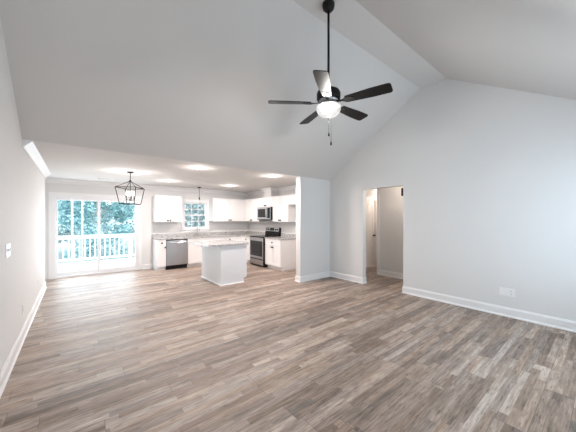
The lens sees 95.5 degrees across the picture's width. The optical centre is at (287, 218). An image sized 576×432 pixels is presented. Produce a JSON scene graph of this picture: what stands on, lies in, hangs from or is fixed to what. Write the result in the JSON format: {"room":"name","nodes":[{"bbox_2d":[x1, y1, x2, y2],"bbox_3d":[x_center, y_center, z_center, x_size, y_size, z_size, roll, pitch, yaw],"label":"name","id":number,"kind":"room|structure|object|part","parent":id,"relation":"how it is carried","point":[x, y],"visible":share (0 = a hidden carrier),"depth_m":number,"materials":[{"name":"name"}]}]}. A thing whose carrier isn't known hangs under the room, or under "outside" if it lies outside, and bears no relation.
{"room":"living room","nodes":[
{"label":"living room","id":0,"kind":"room"},
{"bbox_2d":[0,17,44,372],"bbox_3d":[-2.630,-0.510,2.218,0.280,3.970,8.400,0,0,-39],"label":"wall","id":1,"kind":"structure","parent":0,"point":[22,184],"depth_m":2.78,"materials":[{"name":"paint"}]},
{"bbox_2d":[6,243,11,257],"bbox_3d":[-2.672,0.305,2.506,0.019,0.125,0.190,0,0,-39],"label":"light switch","id":2,"kind":"object","parent":1,"relation":"attached to","point":[8,249],"visible":1,"depth_m":2.47,"materials":[{"name":"white plastic"}]},
{"bbox_3d":[-2.677,0.305,2.502,0.006,0.125,0.190,0,0,-39],"label":"plate","id":3,"kind":"part","parent":2,"relation":"part of","materials":[{"name":"white plastic"}]},
{"bbox_2d":[0,281,46,397],"bbox_3d":[-2.912,1.405,2.711,0.148,0.140,9.220,0,0,-39],"label":"baseboard","id":4,"kind":"structure","parent":1,"relation":"attached to","point":[7,369],"depth_m":2.88,"materials":[{"name":"paint"}]},
{"bbox_2d":[71,201,72,261],"bbox_3d":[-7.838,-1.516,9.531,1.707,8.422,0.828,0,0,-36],"label":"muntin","id":5,"kind":"object","parent":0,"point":[71,201],"visible":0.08,"depth_m":9.54,"materials":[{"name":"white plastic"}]},
{"bbox_2d":[81,201,82,260],"bbox_3d":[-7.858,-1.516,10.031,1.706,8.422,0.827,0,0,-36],"label":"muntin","id":6,"kind":"object","parent":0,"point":[81,201],"visible":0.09,"depth_m":10.04,"materials":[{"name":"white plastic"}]},
{"bbox_2d":[45,183,247,279],"bbox_3d":[-3.766,0.255,8.053,5.760,2.440,0.150,0,0,-39],"label":"wall","id":7,"kind":"structure","parent":0,"point":[149,227],"depth_m":7.70,"materials":[{"name":"paint"}]},
{"bbox_2d":[48,192,141,278],"bbox_3d":[-5.047,0.417,6.990,1.990,2.115,0.165,0,0,-39],"label":"door","id":8,"kind":"structure","parent":7,"relation":"in","point":[53,197],"depth_m":6.76,"materials":[{"name":"white plastic"}]},
{"bbox_3d":[-5.392,0.455,6.745,0.905,1.950,0.040,0,0,-39],"label":"sliding panel","id":9,"kind":"part","parent":8,"relation":"part of","materials":[{"name":"glass"}]},
{"bbox_3d":[-4.705,0.455,7.239,0.905,1.950,0.040,0,0,-39],"label":"sliding panel","id":10,"kind":"part","parent":8,"relation":"part of","materials":[{"name":"glass"}]},
{"bbox_2d":[142,264,152,268],"bbox_3d":[-4.118,1.405,7.654,0.280,0.140,0.026,0,0,-39],"label":"baseboard","id":11,"kind":"structure","parent":7,"relation":"attached to","point":[144,266],"depth_m":7.66,"materials":[{"name":"paint"}]},
{"bbox_2d":[152,195,181,221],"bbox_3d":[-3.608,-0.285,7.835,0.740,0.770,0.379,0,0,-39],"label":"upper cabinet","id":12,"kind":"object","parent":7,"relation":"attached to","point":[164,208],"visible":1,"depth_m":7.69,"materials":[{"name":"paint"}]},
{"bbox_3d":[-3.659,-0.275,7.605,0.364,0.744,0.019,0,0,-39],"label":"door","id":13,"kind":"part","parent":12,"relation":"part of","materials":[{"name":"paint"}]},
{"bbox_3d":[-3.372,-0.275,7.838,0.364,0.744,0.019,0,0,-39],"label":"door","id":14,"kind":"part","parent":12,"relation":"part of","materials":[{"name":"paint"}]},
{"bbox_2d":[181,199,209,231],"bbox_3d":[-3.049,-0.085,8.590,0.940,1.040,0.180,0,0,-39],"label":"window","id":15,"kind":"structure","parent":7,"relation":"in","point":[205,202],"depth_m":8.56,"materials":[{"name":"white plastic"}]},
{"bbox_3d":[-3.071,-0.300,8.617,0.720,0.430,0.030,0,0,-39],"label":"sash","id":16,"kind":"part","parent":15,"relation":"part of","materials":[{"name":"white plastic"}]},
{"bbox_3d":[-3.049,0.090,8.590,0.720,0.430,0.030,0,0,-39],"label":"sash","id":17,"kind":"part","parent":15,"relation":"part of","materials":[{"name":"white plastic"}]},
{"bbox_2d":[209,198,244,220],"bbox_3d":[-2.091,-0.285,9.068,1.190,0.770,0.379,0,0,-39],"label":"upper cabinet","id":18,"kind":"object","parent":7,"relation":"attached to","point":[220,209],"visible":1,"depth_m":8.88,"materials":[{"name":"paint"}]},
{"bbox_3d":[-2.229,-0.275,8.766,0.589,0.744,0.019,0,0,-39],"label":"door","id":19,"kind":"part","parent":18,"relation":"part of","materials":[{"name":"paint"}]},
{"bbox_3d":[-1.767,-0.275,9.142,0.589,0.744,0.019,0,0,-39],"label":"door","id":20,"kind":"part","parent":18,"relation":"part of","materials":[{"name":"paint"}]},
{"bbox_2d":[34,142,295,191],"bbox_3d":[-2.496,-1.040,6.540,5.938,0.150,4.100,0,0,-39],"label":"ceiling","id":21,"kind":"structure","parent":0,"point":[63,162],"depth_m":5.50,"materials":[{"name":"paint"}]},
{"bbox_2d":[115,171,144,204],"bbox_3d":[-3.279,-0.628,5.440,0.407,0.674,0.407,0,0,-5],"label":"lantern pendant","id":22,"kind":"object","parent":21,"relation":"hanging from","point":[129,181],"visible":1,"depth_m":5.42,"materials":[{"name":"black metal"}]},
{"bbox_2d":[126,182,133,200],"bbox_3d":[-3.279,-0.570,5.440,0.158,0.410,0.158,0,0,-39],"label":"candle","id":23,"kind":"object","parent":22,"relation":"on","point":[130,193],"depth_m":5.44,"materials":[{"name":"white wax"}]},
{"bbox_2d":[264,191,277,196],"bbox_3d":[-0.541,-0.820,8.425,0.285,0.290,0.400,0,0,-39],"label":"wall","id":24,"kind":"structure","parent":0,"point":[268,193],"depth_m":8.29,"materials":[{"name":"paint"}]},
{"bbox_2d":[0,262,575,431],"bbox_3d":[0.452,1.535,5.391,9.300,0.120,9.600,0,0,-39],"label":"floor","id":25,"kind":"structure","parent":0,"point":[143,350],"depth_m":2.68,"materials":[{"name":"brown wood"}]},
{"bbox_2d":[152,239,165,270],"bbox_3d":[-3.727,1.040,7.577,0.230,0.870,0.629,0,0,-39],"label":"base cabinet","id":26,"kind":"object","parent":25,"relation":"on","point":[158,246],"visible":0.99,"depth_m":7.39,"materials":[{"name":"paint"}]},
{"bbox_3d":[-3.556,0.698,7.366,0.224,0.169,0.019,0,0,-39],"label":"drawer","id":27,"kind":"part","parent":26,"relation":"part of","materials":[{"name":"paint"}]},
{"bbox_3d":[-3.556,1.077,7.366,0.224,0.569,0.019,0,0,-39],"label":"door","id":28,"kind":"part","parent":26,"relation":"part of","materials":[{"name":"paint"}]},
{"bbox_2d":[166,239,187,269],"bbox_3d":[-3.390,1.042,7.829,0.596,0.866,0.612,0,0,-39],"label":"dishwasher","id":29,"kind":"object","parent":25,"relation":"on","point":[176,249],"visible":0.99,"depth_m":7.62,"materials":[{"name":"silver metal"}]},
{"bbox_2d":[187,237,215,266],"bbox_3d":[-2.819,1.040,8.315,0.890,0.870,0.629,0,0,-39],"label":"base cabinet","id":30,"kind":"object","parent":25,"relation":"on","point":[194,250],"visible":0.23,"depth_m":7.97,"materials":[{"name":"paint"}]},
{"bbox_3d":[-2.820,1.077,7.964,0.439,0.569,0.019,0,0,-39],"label":"door","id":31,"kind":"part","parent":30,"relation":"part of","materials":[{"name":"paint"}]},
{"bbox_3d":[-2.648,0.698,8.104,0.884,0.169,0.019,0,0,-39],"label":"drawer","id":32,"kind":"part","parent":30,"relation":"part of","materials":[{"name":"paint"}]},
{"bbox_2d":[201,244,246,285],"bbox_3d":[-1.577,1.040,6.359,0.668,0.870,1.176,0,0,-39],"label":"kitchen island","id":33,"kind":"object","parent":25,"relation":"on","point":[221,265],"visible":0.84,"depth_m":5.95,"materials":[{"name":"paint"}]},
{"bbox_2d":[189,239,248,246],"bbox_3d":[-1.678,0.584,6.284,0.980,0.038,1.210,0,0,-39],"label":"island countertop","id":34,"kind":"structure","parent":33,"relation":"on","point":[208,243],"depth_m":6.13,"materials":[{"name":"stone"}]},
{"bbox_3d":[-1.612,1.464,6.331,0.578,0.022,1.176,0,0,-39],"label":"shoe moulding","id":35,"kind":"part","parent":33,"relation":"part of","materials":[{"name":"paint"}]},
{"bbox_2d":[216,236,241,241],"bbox_3d":[-2.113,1.040,8.889,0.930,0.870,0.629,0,0,-39],"label":"base cabinet","id":36,"kind":"object","parent":25,"relation":"on","point":[235,238],"visible":0.23,"depth_m":8.75,"materials":[{"name":"paint"}]},
{"bbox_2d":[242,236,249,262],"bbox_3d":[-1.342,1.040,9.112,0.654,0.870,1.256,0,0,-39],"label":"base cabinet","id":37,"kind":"object","parent":25,"relation":"on","point":[244,239],"visible":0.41,"depth_m":8.66,"materials":[{"name":"paint"}]},
{"bbox_2d":[152,231,264,239],"bbox_3d":[-2.361,0.534,8.284,3.282,0.138,1.257,0,0,-39],"label":"countertop","id":38,"kind":"structure","parent":37,"relation":"on","point":[229,233],"depth_m":8.54,"materials":[{"name":"stone"}]},
{"bbox_3d":[-1.373,0.698,8.699,0.019,0.169,0.650,0,0,-39],"label":"drawer","id":39,"kind":"part","parent":37,"relation":"part of","materials":[{"name":"paint"}]},
{"bbox_3d":[-1.373,1.077,8.699,0.019,0.569,0.650,0,0,-39],"label":"door","id":40,"kind":"part","parent":37,"relation":"part of","materials":[{"name":"paint"}]},
{"bbox_2d":[249,227,280,266],"bbox_3d":[-0.746,0.882,8.291,0.722,1.185,0.758,0,0,-39],"label":"electric range","id":41,"kind":"object","parent":25,"relation":"on","point":[257,242],"visible":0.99,"depth_m":8.12,"materials":[{"name":"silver metal"}]},
{"bbox_3d":[-0.983,1.337,8.098,0.007,0.155,0.754,0,0,-39],"label":"storage drawer","id":42,"kind":"part","parent":41,"relation":"part of","materials":[{"name":"silver metal"}]},
{"bbox_3d":[-0.983,0.910,8.098,0.007,0.640,0.754,0,0,-39],"label":"oven door","id":43,"kind":"part","parent":41,"relation":"part of","materials":[{"name":"silver metal"}]},
{"bbox_2d":[253,235,278,236],"bbox_3d":[-0.751,0.561,8.287,0.595,0.018,0.758,0,0,-39],"label":"cooktop","id":44,"kind":"object","parent":41,"relation":"in","point":[253,235],"depth_m":8.20,"materials":[{"name":"black glass"}]},
{"bbox_3d":[-0.506,0.355,8.485,0.034,0.120,0.722,0,0,-39],"label":"control panel","id":45,"kind":"part","parent":41,"relation":"part of","materials":[{"name":"silver metal"}]},
{"bbox_2d":[265,239,295,270],"bbox_3d":[-0.221,1.040,7.732,0.654,0.870,0.760,0,0,-39],"label":"base cabinet","id":46,"kind":"object","parent":25,"relation":"on","point":[280,255],"visible":0.98,"depth_m":7.48,"materials":[{"name":"paint"}]},
{"bbox_3d":[-0.561,1.077,7.700,0.019,0.569,0.374,0,0,-39],"label":"door","id":47,"kind":"part","parent":46,"relation":"part of","materials":[{"name":"paint"}]},
{"bbox_3d":[-0.441,0.698,7.552,0.019,0.169,0.754,0,0,-39],"label":"drawer","id":48,"kind":"part","parent":46,"relation":"part of","materials":[{"name":"paint"}]},
{"bbox_3d":[-0.322,1.077,7.405,0.019,0.569,0.374,0,0,-39],"label":"door","id":49,"kind":"part","parent":46,"relation":"part of","materials":[{"name":"paint"}]},
{"bbox_2d":[265,233,295,239],"bbox_3d":[-0.208,0.534,7.732,0.637,0.138,0.775,0,0,-39],"label":"countertop","id":50,"kind":"structure","parent":46,"relation":"on","point":[284,236],"depth_m":7.74,"materials":[{"name":"stone"}]},
{"bbox_2d":[0,0,575,179],"bbox_3d":[0.521,-1.780,2.826,5.938,1.630,5.470,0,0,-39],"label":"ceiling","id":51,"kind":"structure","parent":0,"point":[189,81],"depth_m":3.18,"materials":[{"name":"paint"}]},
{"bbox_2d":[268,0,392,144],"bbox_3d":[0.500,-1.637,3.009,1.269,1.617,1.331,0,0,-39],"label":"ceiling fan","id":52,"kind":"object","parent":51,"relation":"hanging from","point":[328,96],"visible":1,"depth_m":2.90,"materials":[{"name":"black metal"}]},
{"bbox_3d":[0.017,-1.307,2.953,0.480,0.038,0.141,0,0,-3],"label":"blade","id":53,"kind":"part","parent":52,"relation":"part of","materials":[{"name":"black wood"}]},
{"bbox_3d":[0.301,-1.307,3.392,0.141,0.038,0.480,0,0,-21],"label":"blade","id":54,"kind":"part","parent":52,"relation":"part of","materials":[{"name":"black wood"}]},
{"bbox_3d":[0.346,-1.307,2.547,0.141,0.038,0.480,0,0,15],"label":"blade","id":55,"kind":"part","parent":52,"relation":"part of","materials":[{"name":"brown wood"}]},
{"bbox_3d":[0.461,-1.212,2.977,0.278,0.130,0.278,0,0,-39],"label":"lamp shade","id":56,"kind":"part","parent":52,"relation":"part of","materials":[{"name":"white glass"}]},
{"bbox_3d":[0.806,-1.307,3.258,0.480,0.038,0.141,0,0,-39],"label":"blade","id":57,"kind":"part","parent":52,"relation":"part of","materials":[{"name":"black wood"}]},
{"bbox_3d":[0.835,-1.307,2.735,0.480,0.038,0.141,0,0,33],"label":"blade","id":58,"kind":"part","parent":52,"relation":"part of","materials":[{"name":"black wood"}]},
{"bbox_2d":[296,177,329,275],"bbox_3d":[0.629,0.255,6.406,1.015,2.440,0.150,0,0,-39],"label":"wall","id":59,"kind":"structure","parent":0,"point":[312,194],"depth_m":6.28,"materials":[{"name":"paint"}]},
{"bbox_2d":[22,139,295,194],"bbox_3d":[-2.406,-0.912,6.459,5.660,0.105,4.040,0,0,-39],"label":"crown molding","id":60,"kind":"structure","parent":59,"relation":"attached to","point":[29,147],"depth_m":6.93,"materials":[{"name":"paint"}]},
{"bbox_2d":[366,189,376,196],"bbox_3d":[2.283,0.255,7.859,3.145,2.440,0.120,0,0,-39],"label":"wall","id":61,"kind":"structure","parent":0,"point":[371,192],"depth_m":8.00,"materials":[{"name":"paint"}]},
{"bbox_2d":[366,196,376,266],"bbox_3d":[2.425,0.410,7.926,0.900,2.130,0.154,0,0,-39],"label":"door","id":62,"kind":"structure","parent":61,"relation":"in","point":[371,202],"depth_m":8.04,"materials":[{"name":"paint"}]},
{"bbox_2d":[377,186,402,272],"bbox_3d":[3.986,0.255,6.568,2.130,2.440,2.570,0,0,-39],"label":"wall","id":63,"kind":"structure","parent":0,"point":[391,200],"depth_m":6.58,"materials":[{"name":"paint"}]},
{"bbox_2d":[377,193,379,274],"bbox_3d":[2.366,0.400,6.860,0.016,2.150,0.075,0,0,-39],"label":"door frame","id":64,"kind":"structure","parent":63,"relation":"attached to","point":[378,194],"depth_m":6.84,"materials":[{"name":"paint"}]},
{"bbox_2d":[379,270,402,278],"bbox_3d":[3.136,1.405,5.904,0.026,0.140,2.370,0,0,-39],"label":"baseboard","id":65,"kind":"structure","parent":63,"relation":"attached to","point":[382,272],"depth_m":6.56,"materials":[{"name":"paint"}]},
{"bbox_2d":[248,79,575,320],"bbox_3d":[1.470,-0.510,6.271,0.120,3.970,9.520,0,0,-39],"label":"wall","id":66,"kind":"structure","parent":0,"point":[486,174],"depth_m":4.23,"materials":[{"name":"paint"}]},
{"bbox_2d":[245,198,267,220],"bbox_3d":[-1.234,-0.285,9.185,0.394,0.770,1.285,0,0,-39],"label":"upper cabinet","id":67,"kind":"object","parent":66,"relation":"attached to","point":[251,205],"visible":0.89,"depth_m":8.94,"materials":[{"name":"paint"}]},
{"bbox_3d":[-1.391,-0.275,9.134,0.019,0.744,0.462,0,0,-39],"label":"door","id":68,"kind":"part","parent":67,"relation":"part of","materials":[{"name":"paint"}]},
{"bbox_3d":[-1.096,-0.275,8.771,0.019,0.744,0.462,0,0,-39],"label":"door","id":69,"kind":"part","parent":67,"relation":"part of","materials":[{"name":"paint"}]},
{"bbox_2d":[259,196,272,206],"bbox_3d":[-0.587,-0.515,8.389,0.394,0.310,0.760,0,0,-39],"label":"upper cabinet","id":70,"kind":"object","parent":66,"relation":"attached to","point":[265,201],"visible":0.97,"depth_m":8.24,"materials":[{"name":"paint"}]},
{"bbox_3d":[-0.827,-0.505,8.440,0.019,0.284,0.374,0,0,-39],"label":"door","id":71,"kind":"part","parent":70,"relation":"part of","materials":[{"name":"paint"}]},
{"bbox_2d":[257,207,272,219],"bbox_3d":[-0.629,-0.156,8.355,0.440,0.402,0.752,0,0,-39],"label":"microwave oven","id":72,"kind":"object","parent":70,"relation":"attached to","point":[263,213],"visible":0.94,"depth_m":8.18,"materials":[{"name":"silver metal"}]},
{"bbox_3d":[-0.826,-0.165,8.318,0.007,0.380,0.558,0,0,-39],"label":"door","id":73,"kind":"part","parent":72,"relation":"part of","materials":[{"name":"silver metal"}]},
{"bbox_3d":[-0.588,-0.505,8.145,0.019,0.284,0.374,0,0,-39],"label":"door","id":74,"kind":"part","parent":70,"relation":"part of","materials":[{"name":"paint"}]},
{"bbox_2d":[273,195,295,221],"bbox_3d":[-0.107,-0.285,7.798,0.394,0.770,0.760,0,0,-39],"label":"upper cabinet","id":75,"kind":"object","parent":66,"relation":"attached to","point":[282,212],"visible":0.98,"depth_m":7.58,"materials":[{"name":"paint"}]},
{"bbox_3d":[-0.347,-0.275,7.848,0.019,0.744,0.374,0,0,-39],"label":"door","id":76,"kind":"part","parent":75,"relation":"part of","materials":[{"name":"paint"}]},
{"bbox_3d":[-0.107,-0.275,7.553,0.019,0.744,0.374,0,0,-39],"label":"door","id":77,"kind":"part","parent":75,"relation":"part of","materials":[{"name":"paint"}]},
{"bbox_2d":[281,233,295,237],"bbox_3d":[0.031,0.515,7.926,0.020,0.100,0.775,0,0,-39],"label":"backsplash","id":78,"kind":"structure","parent":66,"relation":"attached to","point":[282,234],"depth_m":7.93,"materials":[{"name":"tile"}]},
{"bbox_2d":[288,194,295,204],"bbox_3d":[0.449,-0.527,7.114,0.394,0.285,1.000,0,0,-39],"label":"upper cabinet","id":79,"kind":"object","parent":66,"relation":"attached to","point":[292,197],"visible":0.13,"depth_m":7.27,"materials":[{"name":"paint"}]},
{"bbox_2d":[295,271,366,283],"bbox_3d":[0.636,1.405,6.472,1.161,0.140,2.256,0,0,-39],"label":"baseboard","id":80,"kind":"structure","parent":66,"relation":"attached to","point":[362,280],"depth_m":6.22,"materials":[{"name":"paint"}]},
{"bbox_2d":[401,286,575,332],"bbox_3d":[3.334,1.405,3.956,0.146,0.140,3.276,0,0,-39],"label":"baseboard","id":81,"kind":"structure","parent":66,"relation":"attached to","point":[559,323],"depth_m":4.00,"materials":[{"name":"paint"}]},
{"bbox_2d":[499,287,514,296],"bbox_3d":[3.289,1.105,3.929,0.010,0.118,0.185,0,0,-39],"label":"wall outlet","id":82,"kind":"object","parent":66,"relation":"attached to","point":[502,291],"visible":1,"depth_m":3.92,"materials":[{"name":"white plastic"}]},
{"label":"outside","id":83,"kind":"structure","parent":0,"visible":0},
{"bbox_2d":[58,232,134,262],"bbox_3d":[-18.771,2.750,31.036,90.000,0.150,48.150,0,0,-39],"label":"ground","id":84,"kind":"structure","parent":83,"point":[126,238],"depth_m":22.50,"materials":[{"name":"green plant"}]},
{"bbox_2d":[58,200,80,243],"bbox_3d":[-14.569,-0.740,15.635,3.899,6.939,3.884,0,0,14],"label":"leafy tree","id":85,"kind":"object","parent":84,"relation":"on","point":[61,233],"visible":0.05,"depth_m":16.33,"materials":[{"name":"green plant"}]},
{"bbox_2d":[58,200,134,262],"bbox_3d":[-9.678,-0.897,13.399,3.583,7.252,3.953,0,0,-20],"label":"leafy tree","id":86,"kind":"object","parent":84,"relation":"on","point":[64,206],"visible":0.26,"depth_m":12.78,"materials":[{"name":"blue plant"}]},
{"bbox_2d":[75,201,118,250],"bbox_3d":[-15.639,-0.897,20.939,3.583,7.252,3.953,0,0,3],"label":"leafy tree","id":87,"kind":"object","parent":84,"relation":"on","point":[110,219],"visible":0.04,"depth_m":21.41,"materials":[{"name":"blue plant"}]},
{"bbox_2d":[103,202,134,253],"bbox_3d":[-10.784,-0.971,18.690,4.136,7.401,3.911,0,0,6],"label":"leafy tree","id":88,"kind":"object","parent":84,"relation":"on","point":[105,203],"visible":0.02,"depth_m":17.93,"materials":[{"name":"green plant"}]},
{"bbox_2d":[185,203,204,226],"bbox_3d":[-6.034,-0.740,16.189,3.884,6.939,3.898,0,0,36],"label":"leafy tree","id":89,"kind":"object","parent":84,"relation":"on","point":[199,206],"visible":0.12,"depth_m":15.48,"materials":[{"name":"green plant"}]},
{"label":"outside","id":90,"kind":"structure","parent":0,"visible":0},
{"bbox_2d":[58,257,134,271],"bbox_3d":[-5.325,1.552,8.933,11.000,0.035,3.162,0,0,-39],"label":"floor","id":91,"kind":"structure","parent":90,"point":[108,263],"depth_m":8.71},
{"bbox_2d":[58,233,134,261],"bbox_3d":[-6.150,1.060,9.949,11.000,0.950,0.140,0,0,-39],"label":"deck railing","id":92,"kind":"object","parent":91,"relation":"on","point":[104,236],"visible":0.28,"depth_m":9.34,"materials":[{"name":"paint"}]},
{"bbox_3d":[-6.150,0.650,9.949,11.000,0.130,0.140,0,0,-39],"label":"rail","id":93,"kind":"part","parent":92,"relation":"part of","materials":[{"name":"paint"}]},
{"bbox_3d":[-6.150,1.415,9.949,11.000,0.080,0.040,0,0,-39],"label":"rail","id":94,"kind":"part","parent":92,"relation":"part of","materials":[{"name":"paint"}]},
{"bbox_3d":[-6.057,1.080,10.025,0.090,0.910,0.090,0,0,-39],"label":"post","id":95,"kind":"part","parent":92,"relation":"part of","materials":[{"name":"paint"}]}
]}

